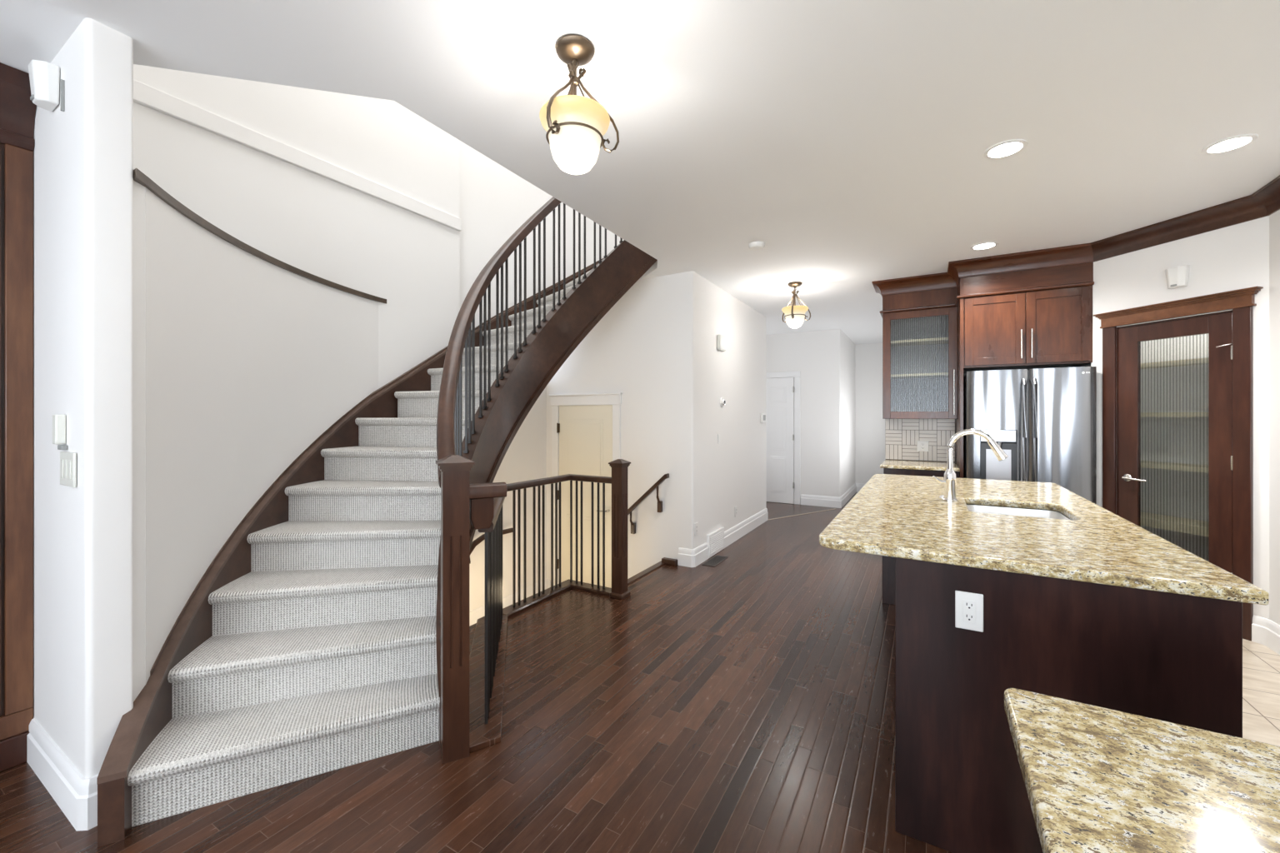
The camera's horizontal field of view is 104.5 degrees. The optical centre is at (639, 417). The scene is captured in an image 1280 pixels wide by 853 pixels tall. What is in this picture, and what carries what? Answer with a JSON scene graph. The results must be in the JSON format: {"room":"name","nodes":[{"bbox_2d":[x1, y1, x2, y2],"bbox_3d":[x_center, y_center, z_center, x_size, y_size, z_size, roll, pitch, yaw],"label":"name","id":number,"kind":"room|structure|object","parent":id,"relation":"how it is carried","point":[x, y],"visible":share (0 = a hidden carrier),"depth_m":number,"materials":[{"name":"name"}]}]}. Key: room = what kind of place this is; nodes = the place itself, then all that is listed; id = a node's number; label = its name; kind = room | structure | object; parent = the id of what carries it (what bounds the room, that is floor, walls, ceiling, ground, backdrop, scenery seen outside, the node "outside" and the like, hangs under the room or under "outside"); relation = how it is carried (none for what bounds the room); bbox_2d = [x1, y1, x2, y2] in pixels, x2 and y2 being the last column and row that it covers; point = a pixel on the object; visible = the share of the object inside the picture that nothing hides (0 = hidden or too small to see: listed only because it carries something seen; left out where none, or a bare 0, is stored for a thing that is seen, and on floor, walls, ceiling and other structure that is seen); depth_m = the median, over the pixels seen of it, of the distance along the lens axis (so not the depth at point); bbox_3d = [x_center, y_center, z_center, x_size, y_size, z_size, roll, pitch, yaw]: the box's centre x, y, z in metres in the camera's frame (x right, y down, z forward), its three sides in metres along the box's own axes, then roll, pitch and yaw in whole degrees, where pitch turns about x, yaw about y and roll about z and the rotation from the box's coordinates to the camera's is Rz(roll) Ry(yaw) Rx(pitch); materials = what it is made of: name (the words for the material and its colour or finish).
{"room":"open-plan kitchen","nodes":[
{"label":"open-plan kitchen","id":0,"kind":"room"},
{"bbox_2d":[32,17,133,778],"bbox_3d":[-2.330,0.015,1.995,1.210,2.690,0.115,0,0,30],"label":"wall column","id":1,"kind":"structure","parent":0,"point":[83,152],"depth_m":1.71,"materials":[{"name":"white paint"}]},
{"bbox_2d":[28,59,64,111],"bbox_3d":[-2.134,-1.177,1.778,0.161,0.175,0.063,0,0,30],"label":"sensor","id":2,"kind":"object","parent":1,"relation":"attached to","point":[44,77],"visible":1,"depth_m":1.76,"materials":[{"name":"white plastic"}]},
{"bbox_2d":[52,415,67,449],"bbox_3d":[-2.045,0.052,1.748,0.060,0.125,0.026,0,0,30],"label":"thermostat","id":3,"kind":"object","parent":1,"relation":"attached to","point":[58,421],"visible":1,"depth_m":1.74,"materials":[{"name":"white plastic"}]},
{"bbox_2d":[26,717,98,831],"bbox_3d":[-2.100,1.280,1.842,0.700,0.160,0.120,0,0,30],"label":"baseboard","id":4,"kind":"structure","parent":1,"relation":"attached to","point":[75,795],"depth_m":1.72,"materials":[{"name":"white paint"}]},
{"bbox_2d":[60,451,76,487],"bbox_3d":[-1.990,0.180,1.723,0.165,0.118,0.010,0,0,30],"label":"light switch","id":5,"kind":"object","parent":1,"relation":"attached to","point":[67,460],"visible":1,"depth_m":1.70,"materials":[{"name":"white plastic"}]},
{"bbox_2d":[133,180,378,701],"bbox_3d":[-1.977,0.260,2.712,0.283,2.200,2.014,0,0,-3],"label":"wall","id":6,"kind":"structure","parent":0,"point":[242,361],"depth_m":2.24,"materials":[{"name":"white paint"}]},
{"bbox_2d":[133,168,386,304],"bbox_3d":[-1.996,-0.857,2.689,0.362,0.033,1.934,0,0,-3],"label":"handrail","id":7,"kind":"object","parent":6,"relation":"on","point":[140,177],"visible":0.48,"depth_m":2.37,"materials":[{"name":"brown wood"}]},
{"bbox_2d":[133,64,459,389],"bbox_3d":[-2.155,-1.790,3.277,0.100,4.300,2.280,0,0,30],"label":"wall","id":8,"kind":"structure","parent":0,"point":[312,223],"depth_m":3.34,"materials":[{"name":"white paint"}]},
{"bbox_2d":[133,80,461,231],"bbox_3d":[-2.101,-1.640,3.245,0.026,0.100,2.280,0,0,30],"label":"trim","id":9,"kind":"structure","parent":8,"relation":"attached to","point":[143,94],"depth_m":3.02,"materials":[{"name":"white paint"}]},
{"bbox_2d":[469,386,546,611],"bbox_3d":[-1.303,1.585,3.523,1.540,3.950,3.600,0,0,30],"label":"wall","id":10,"kind":"structure","parent":0,"point":[525,459],"depth_m":5.03,"materials":[{"name":"white paint"}]},
{"bbox_2d":[469,528,512,564],"bbox_3d":[-1.529,1.351,4.382,0.097,0.571,1.060,0,0,30],"label":"wall handrail","id":11,"kind":"object","parent":10,"relation":"attached to","point":[481,538],"visible":0.2,"depth_m":4.45,"materials":[{"name":"brown wood"}]},
{"bbox_2d":[469,579,550,626],"bbox_3d":[-1.647,1.843,4.207,0.060,0.184,2.640,0,0,30],"label":"baseboard","id":12,"kind":"structure","parent":10,"relation":"attached to","point":[476,614],"depth_m":4.85,"materials":[{"name":"white paint"}]},
{"bbox_2d":[627,557,677,584],"bbox_3d":[0.058,1.350,4.245,0.175,0.080,0.870,0,0,30],"label":"trim","id":13,"kind":"structure","parent":10,"relation":"attached to","point":[664,561],"depth_m":4.44,"materials":[{"name":"brown wood"}]},
{"bbox_2d":[460,140,624,327],"bbox_3d":[-0.618,-2.096,5.056,2.687,3.688,0.442,0,0,-29],"label":"wall","id":14,"kind":"structure","parent":0,"point":[495,202],"depth_m":4.70,"materials":[{"name":"white paint"}]},
{"bbox_2d":[0,0,1279,344],"bbox_3d":[1.055,-1.500,3.028,6.600,0.340,13.700,0,0,30],"label":"ceiling","id":15,"kind":"structure","parent":0,"point":[849,139],"depth_m":2.08,"materials":[{"name":"white paint"}]},
{"bbox_2d":[539,34,619,174],"bbox_3d":[-0.246,-1.107,1.774,0.280,0.444,0.285,0,0,30],"label":"pendant light","id":16,"kind":"object","parent":15,"relation":"hanging from","point":[575,126],"visible":1,"depth_m":1.73,"materials":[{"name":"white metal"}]},
{"bbox_2d":[748,241,764,250],"bbox_3d":[0.895,-1.312,3.804,0.124,0.035,0.124,0,0,30],"label":"smoke detector","id":17,"kind":"object","parent":15,"relation":"attached to","point":[754,246],"visible":1,"depth_m":3.77,"materials":[{"name":"white plastic"}]},
{"bbox_2d":[781,281,810,328],"bbox_3d":[1.525,-1.107,4.903,0.280,0.444,0.285,0,0,30],"label":"pendant light","id":18,"kind":"object","parent":15,"relation":"hanging from","point":[795,315],"visible":1,"depth_m":4.86,"materials":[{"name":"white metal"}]},
{"bbox_2d":[970,241,998,249],"bbox_3d":[2.666,-1.327,3.842,0.180,0.007,0.180,0,0,30],"label":"recessed light","id":19,"kind":"object","parent":15,"relation":"in","point":[987,245],"visible":1,"depth_m":3.83,"materials":[{"name":"white glass"}]},
{"bbox_2d":[983,139,1028,159],"bbox_3d":[1.809,-1.327,2.458,0.180,0.007,0.180,0,0,30],"label":"recessed light","id":20,"kind":"object","parent":15,"relation":"in","point":[1009,147],"visible":1,"depth_m":2.45,"materials":[{"name":"white paint"}]},
{"bbox_2d":[1200,133,1258,154],"bbox_3d":[2.866,-1.327,2.413,0.180,0.007,0.180,0,0,30],"label":"recessed light","id":21,"kind":"object","parent":15,"relation":"in","point":[1234,142],"visible":1,"depth_m":2.40,"materials":[{"name":"white paint"}]},
{"bbox_2d":[0,492,1279,852],"bbox_3d":[1.055,1.484,3.028,6.600,0.253,13.700,0,0,30],"label":"floor","id":22,"kind":"structure","parent":0,"point":[745,703],"depth_m":2.04,"materials":[{"name":"brown wood"}]},
{"bbox_2d":[0,62,36,771],"bbox_3d":[-3.106,0.016,1.218,0.598,2.688,2.003,0,0,30],"label":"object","id":23,"kind":"object","parent":22,"relation":"on","point":[17,112],"visible":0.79,"depth_m":1.94,"materials":[{"name":"brown wood"}]},
{"bbox_2d":[96,196,657,847],"bbox_3d":[-0.916,-0.689,3.468,1.933,4.097,4.094,0,0,30],"label":"staircase","id":24,"kind":"structure","parent":22,"relation":"on","point":[329,631],"depth_m":2.28,"materials":[{"name":"carpet"}]},
{"bbox_2d":[469,459,630,753],"bbox_3d":[-0.705,0.817,3.061,0.829,1.086,2.042,0,0,16],"label":"railing","id":25,"kind":"object","parent":22,"relation":"on","point":[488,650],"visible":0.98,"depth_m":3.42,"materials":[{"name":"brown wood"}]},
{"bbox_2d":[701,555,728,567],"bbox_3d":[0.714,1.357,4.692,0.125,0.006,0.360,0,0,30],"label":"floor vent","id":26,"kind":"object","parent":22,"relation":"in","point":[716,560],"visible":1,"depth_m":4.67,"materials":[{"name":"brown metal"}]},
{"bbox_2d":[883,468,959,478],"bbox_3d":[2.676,0.916,4.730,0.595,0.888,0.628,0,0,30],"label":"base cabinet","id":27,"kind":"object","parent":22,"relation":"on","point":[886,471],"visible":0.13,"depth_m":4.47,"materials":[{"name":"brown wood"}]},
{"bbox_2d":[880,460,959,471],"bbox_3d":[2.658,0.455,4.726,0.622,0.030,0.653,0,0,30],"label":"countertop","id":28,"kind":"structure","parent":27,"relation":"on","point":[895,464],"depth_m":4.55,"materials":[{"name":"beige stone"}]},
{"bbox_2d":[947,243,1094,478],"bbox_3d":[3.240,0.015,4.326,0.954,2.689,0.764,0,0,30],"label":"tall cabinet","id":29,"kind":"object","parent":22,"relation":"on","point":[1030,309],"visible":0.95,"depth_m":4.06,"materials":[{"name":"brown wood"}]},
{"bbox_2d":[963,366,1096,504],"bbox_3d":[3.259,0.477,4.234,0.820,1.725,0.808,0,0,30],"label":"refrigerator","id":30,"kind":"object","parent":22,"relation":"on","point":[1044,420],"visible":0.54,"depth_m":3.91,"materials":[{"name":"grey metal"}]},
{"bbox_2d":[882,505,1242,852],"bbox_3d":[1.657,0.907,2.440,1.031,0.905,2.227,0,0,30],"label":"kitchen island","id":31,"kind":"object","parent":22,"relation":"on","point":[960,787],"visible":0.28,"depth_m":1.48,"materials":[{"name":"brown wood"}]},
{"bbox_2d":[955,590,983,632],"bbox_3d":[1.010,0.595,1.521,0.072,0.114,0.010,0,0,30],"label":"electrical outlet","id":32,"kind":"object","parent":31,"relation":"attached to","point":[968,606],"visible":1,"depth_m":1.52,"materials":[{"name":"white plastic"}]},
{"bbox_2d":[962,600,975,624],"bbox_3d":[1.008,0.595,1.518,0.034,0.068,0.002,0,0,30],"label":"socket","id":33,"kind":"object","parent":32,"relation":"attached to","point":[968,606],"depth_m":1.52,"materials":[{"name":"white plastic"}]},
{"bbox_2d":[819,474,1269,605],"bbox_3d":[1.635,0.438,2.451,1.051,0.035,2.300,0,0,30],"label":"island countertop","id":34,"kind":"structure","parent":31,"relation":"on","point":[905,517],"depth_m":1.73,"materials":[{"name":"beige stone"}]},
{"bbox_2d":[932,429,1008,501],"bbox_3d":[1.631,0.238,2.459,0.314,0.362,0.066,0,0,30],"label":"kitchen faucet","id":35,"kind":"object","parent":34,"relation":"on","point":[950,477],"visible":1,"depth_m":2.47,"materials":[{"name":"silver metal"}]},
{"bbox_2d":[966,505,1069,519],"bbox_3d":[1.749,0.552,2.307,0.390,0.194,0.463,0,0,30],"label":"sink","id":36,"kind":"object","parent":34,"relation":"in","point":[977,508],"visible":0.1,"depth_m":2.48,"materials":[{"name":"silver metal"}]},
{"bbox_3d":[0.886,0.908,-0.379,1.614,0.905,1.630,0,0,30],"label":"cabinet","id":37,"kind":"object","parent":22,"relation":"on","visible":0},
{"bbox_2d":[1004,688,1279,852],"bbox_3d":[0.862,0.437,-0.375,1.660,0.034,1.712,0,0,30],"label":"countertop","id":38,"kind":"structure","parent":37,"relation":"on","point":[1097,779],"depth_m":0.57,"materials":[{"name":"beige stone"}]},
{"bbox_2d":[546,271,766,579],"bbox_3d":[0.291,0.315,5.998,1.825,3.290,2.400,0,0,30],"label":"wall","id":39,"kind":"structure","parent":0,"point":[657,347],"depth_m":4.82,"materials":[{"name":"white paint"}]},
{"bbox_2d":[556,405,612,588],"bbox_3d":[-0.579,0.894,5.088,0.692,2.032,0.102,0,0,30],"label":"door","id":40,"kind":"structure","parent":39,"relation":"in","point":[585,432],"depth_m":5.07,"materials":[{"name":"beige paint"}]},
{"bbox_2d":[549,392,622,585],"bbox_3d":[-0.573,0.833,5.088,0.904,2.155,0.040,0,0,30],"label":"trim","id":41,"kind":"structure","parent":39,"relation":"attached to","point":[614,399],"depth_m":5.16,"materials":[{"name":"white paint"}]},
{"bbox_2d":[627,473,669,534],"bbox_3d":[0.033,0.820,4.713,0.545,0.610,0.093,0,0,30],"label":"wall handrail","id":42,"kind":"object","parent":39,"relation":"attached to","point":[664,477],"visible":0.99,"depth_m":4.65,"materials":[{"name":"brown wood"}]},
{"bbox_2d":[678,542,708,567],"bbox_3d":[0.503,1.280,4.661,0.160,0.160,0.335,0,0,30],"label":"baseboard","id":43,"kind":"structure","parent":39,"relation":"attached to","point":[694,557],"depth_m":4.54,"materials":[{"name":"white paint"}]},
{"bbox_2d":[694,522,698,535],"bbox_3d":[0.517,1.025,4.551,0.010,0.114,0.070,0,0,30],"label":"electrical outlet","id":44,"kind":"object","parent":39,"relation":"attached to","point":[696,525],"visible":1,"depth_m":4.54,"materials":[{"name":"white paint"}]},
{"bbox_2d":[706,527,724,558],"bbox_3d":[0.758,1.246,4.952,0.030,0.223,0.415,0,0,30],"label":"air vent","id":45,"kind":"object","parent":39,"relation":"in","point":[715,540],"visible":1,"depth_m":4.91,"materials":[{"name":"white metal"}]},
{"bbox_2d":[717,434,719,444],"bbox_3d":[0.805,0.220,5.049,0.010,0.100,0.045,0,0,30],"label":"light switch","id":46,"kind":"object","parent":39,"relation":"attached to","point":[718,435],"visible":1,"depth_m":5.04,"materials":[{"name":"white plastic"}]},
{"bbox_2d":[717,334,725,351],"bbox_3d":[0.837,-0.761,5.078,0.039,0.158,0.168,0,0,30],"label":"door chime","id":47,"kind":"object","parent":39,"relation":"attached to","point":[721,339],"visible":1,"depth_m":5.03,"materials":[{"name":"white plastic"}]},
{"bbox_2d":[720,397,725,407],"bbox_3d":[0.861,-0.155,5.126,0.034,0.104,0.104,0,0,30],"label":"thermostat","id":48,"kind":"object","parent":39,"relation":"attached to","point":[722,402],"visible":1,"depth_m":5.10,"materials":[{"name":"white plastic"}]},
{"bbox_2d":[735,505,737,517],"bbox_3d":[1.067,1.045,5.504,0.010,0.114,0.070,0,0,30],"label":"electrical outlet","id":49,"kind":"object","parent":39,"relation":"attached to","point":[736,507],"visible":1,"depth_m":5.49,"materials":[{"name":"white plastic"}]},
{"bbox_2d":[724,508,768,548],"bbox_3d":[0.948,1.280,6.057,0.785,0.160,1.680,0,0,30],"label":"baseboard","id":50,"kind":"structure","parent":39,"relation":"attached to","point":[732,535],"depth_m":5.74,"materials":[{"name":"white paint"}]},
{"bbox_2d":[760,413,766,423],"bbox_3d":[1.595,0.010,6.400,0.031,0.120,0.180,0,0,30],"label":"alarm keypad","id":51,"kind":"object","parent":39,"relation":"attached to","point":[763,416],"visible":1,"depth_m":6.35,"materials":[{"name":"white plastic"}]},
{"bbox_2d":[768,509,834,519],"bbox_3d":[2.297,1.358,6.961,1.452,0.004,0.024,0,0,-33],"label":"trim","id":52,"kind":"structure","parent":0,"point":[830,509],"depth_m":6.93,"materials":[{"name":"beige wood"}]},
{"bbox_2d":[766,329,854,504],"bbox_3d":[2.350,0.015,8.891,2.580,2.690,1.850,0,0,30],"label":"wall","id":53,"kind":"structure","parent":0,"point":[824,360],"depth_m":7.65,"materials":[{"name":"white paint"}]},
{"bbox_2d":[766,377,794,504],"bbox_3d":[2.065,0.365,7.970,0.807,1.980,0.060,0,0,30],"label":"door","id":54,"kind":"structure","parent":53,"relation":"in","point":[780,392],"depth_m":7.85,"materials":[{"name":"white paint"}]},
{"bbox_2d":[766,371,799,504],"bbox_3d":[2.063,0.320,7.974,1.000,2.080,0.026,0,0,30],"label":"trim","id":55,"kind":"structure","parent":53,"relation":"attached to","point":[796,375],"depth_m":7.75,"materials":[{"name":"white paint"}]},
{"bbox_2d":[800,483,856,508],"bbox_3d":[3.222,1.280,8.370,0.590,0.160,1.860,0,0,30],"label":"baseboard","id":56,"kind":"structure","parent":53,"relation":"attached to","point":[808,500],"depth_m":7.60,"materials":[{"name":"white paint"}]},
{"bbox_2d":[855,342,884,484],"bbox_3d":[5.510,0.015,8.193,3.850,2.690,0.100,0,0,30],"label":"wall","id":57,"kind":"structure","parent":0,"point":[869,422],"depth_m":8.94,"materials":[{"name":"white paint"}]},
{"bbox_2d":[855,483,864,492],"bbox_3d":[4.250,1.280,8.851,0.750,0.160,0.020,0,0,30],"label":"baseboard","id":58,"kind":"structure","parent":57,"relation":"attached to","point":[859,486],"depth_m":9.00,"materials":[{"name":"white paint"}]},
{"bbox_2d":[1140,334,1208,561],"bbox_3d":[4.297,0.015,3.522,0.030,2.690,1.600,0,0,-15],"label":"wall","id":59,"kind":"structure","parent":0,"point":[1183,494],"depth_m":3.87,"materials":[{"name":"glass"}]},
{"bbox_2d":[1140,511,1208,537],"bbox_3d":[4.111,0.804,3.509,0.315,0.062,1.170,0,0,-15],"label":"shelf","id":60,"kind":"object","parent":59,"relation":"attached to","point":[1192,527],"visible":0.28,"depth_m":3.68,"materials":[{"name":"beige"}]},
{"bbox_2d":[1140,460,1208,473],"bbox_3d":[4.111,0.370,3.509,0.315,0.034,1.170,0,0,-15],"label":"shelf","id":61,"kind":"object","parent":59,"relation":"attached to","point":[1146,464],"visible":0.28,"depth_m":3.68,"materials":[{"name":"beige"}]},
{"bbox_2d":[1140,357,1208,369],"bbox_3d":[4.111,-0.400,3.509,0.315,0.034,1.170,0,0,-15],"label":"shelf","id":62,"kind":"object","parent":59,"relation":"attached to","point":[1197,361],"visible":0.28,"depth_m":3.67,"materials":[{"name":"beige"}]},
{"bbox_2d":[1140,412,1208,417],"bbox_3d":[4.111,-0.020,3.509,0.315,0.034,1.170,0,0,-15],"label":"shelf","id":63,"kind":"object","parent":59,"relation":"attached to","point":[1142,414],"visible":0.28,"depth_m":3.64,"materials":[{"name":"beige"}]},
{"bbox_2d":[1090,210,1279,624],"bbox_3d":[1.676,0.015,-0.071,0.758,2.690,8.753,0,0,30],"label":"wall","id":64,"kind":"structure","parent":0,"point":[1247,254],"depth_m":3.01,"materials":[{"name":"white paint"}]},
{"bbox_2d":[1118,312,1232,574],"bbox_3d":[3.615,0.346,3.379,0.092,2.008,0.609,0,0,-15],"label":"door","id":65,"kind":"structure","parent":64,"relation":"in","point":[1218,327],"depth_m":3.20,"materials":[{"name":"brown wood"}]},
{"bbox_2d":[1165,265,1189,289],"bbox_3d":[3.606,-0.943,3.335,0.062,0.135,0.115,0,0,-15],"label":"sensor","id":66,"kind":"object","parent":64,"relation":"attached to","point":[1177,277],"visible":1,"depth_m":3.31,"materials":[{"name":"white plastic"}]},
{"bbox_2d":[1102,305,1253,641],"bbox_3d":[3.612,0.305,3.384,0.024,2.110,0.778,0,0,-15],"label":"trim","id":67,"kind":"structure","parent":64,"relation":"attached to","point":[1242,317],"depth_m":3.06,"materials":[{"name":"brown wood"}]},
{"bbox_2d":[1093,286,1263,329],"bbox_3d":[3.597,-0.729,3.380,0.055,0.108,0.860,0,0,-15],"label":"trim","id":68,"kind":"structure","parent":64,"relation":"attached to","point":[1230,300],"depth_m":3.30,"materials":[{"name":"brown wood"}]},
{"bbox_2d":[1090,175,1279,262],"bbox_3d":[2.979,-1.264,1.824,0.609,0.129,4.120,0,0,21],"label":"trim","id":69,"kind":"structure","parent":64,"relation":"attached to","point":[1265,202],"depth_m":3.23,"materials":[{"name":"brown wood"}]},
{"bbox_2d":[1251,615,1279,654],"bbox_3d":[2.921,1.280,1.586,0.058,0.160,3.268,0,0,30],"label":"baseboard","id":70,"kind":"structure","parent":64,"relation":"attached to","point":[1265,632],"depth_m":2.94,"materials":[{"name":"white paint"}]},
{"bbox_3d":[4.853,0.015,6.176,2.970,2.690,4.050,0,0,30],"label":"wall","id":71,"kind":"structure","parent":0,"visible":0},
{"bbox_2d":[871,272,957,419],"bbox_3d":[2.680,-0.657,4.851,0.709,1.344,0.414,0,0,30],"label":"upper cabinet","id":72,"kind":"object","parent":71,"relation":"attached to","point":[919,313],"visible":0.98,"depth_m":4.87,"materials":[{"name":"brown wood"}]},
{"bbox_2d":[890,337,948,346],"bbox_3d":[2.746,-0.740,4.878,0.585,0.022,0.275,0,0,30],"label":"shelf","id":73,"kind":"object","parent":72,"relation":"attached to","point":[940,342],"depth_m":4.85,"materials":[{"name":"beige"}]},
{"bbox_2d":[890,372,948,379],"bbox_3d":[2.746,-0.410,4.878,0.585,0.022,0.275,0,0,30],"label":"shelf","id":74,"kind":"object","parent":72,"relation":"attached to","point":[921,375],"depth_m":4.87,"materials":[{"name":"beige"}]},
{"bbox_2d":[885,419,955,462],"bbox_3d":[2.821,0.228,5.003,0.618,0.425,0.011,0,0,30],"label":"backsplash","id":75,"kind":"structure","parent":71,"relation":"attached to","point":[902,436],"depth_m":5.01,"materials":[{"name":"grey tile"}]},
{"bbox_2d":[917,440,928,451],"bbox_3d":[2.841,0.290,4.980,0.100,0.105,0.008,0,0,30],"label":"electrical outlet","id":76,"kind":"object","parent":75,"relation":"attached to","point":[922,446],"visible":1,"depth_m":4.98,"materials":[{"name":"white plastic"}]},
{"bbox_2d":[920,443,924,449],"bbox_3d":[2.840,0.290,4.978,0.034,0.068,0.002,0,0,30],"label":"socket","id":77,"kind":"object","parent":76,"relation":"attached to","point":[922,445],"depth_m":4.98,"materials":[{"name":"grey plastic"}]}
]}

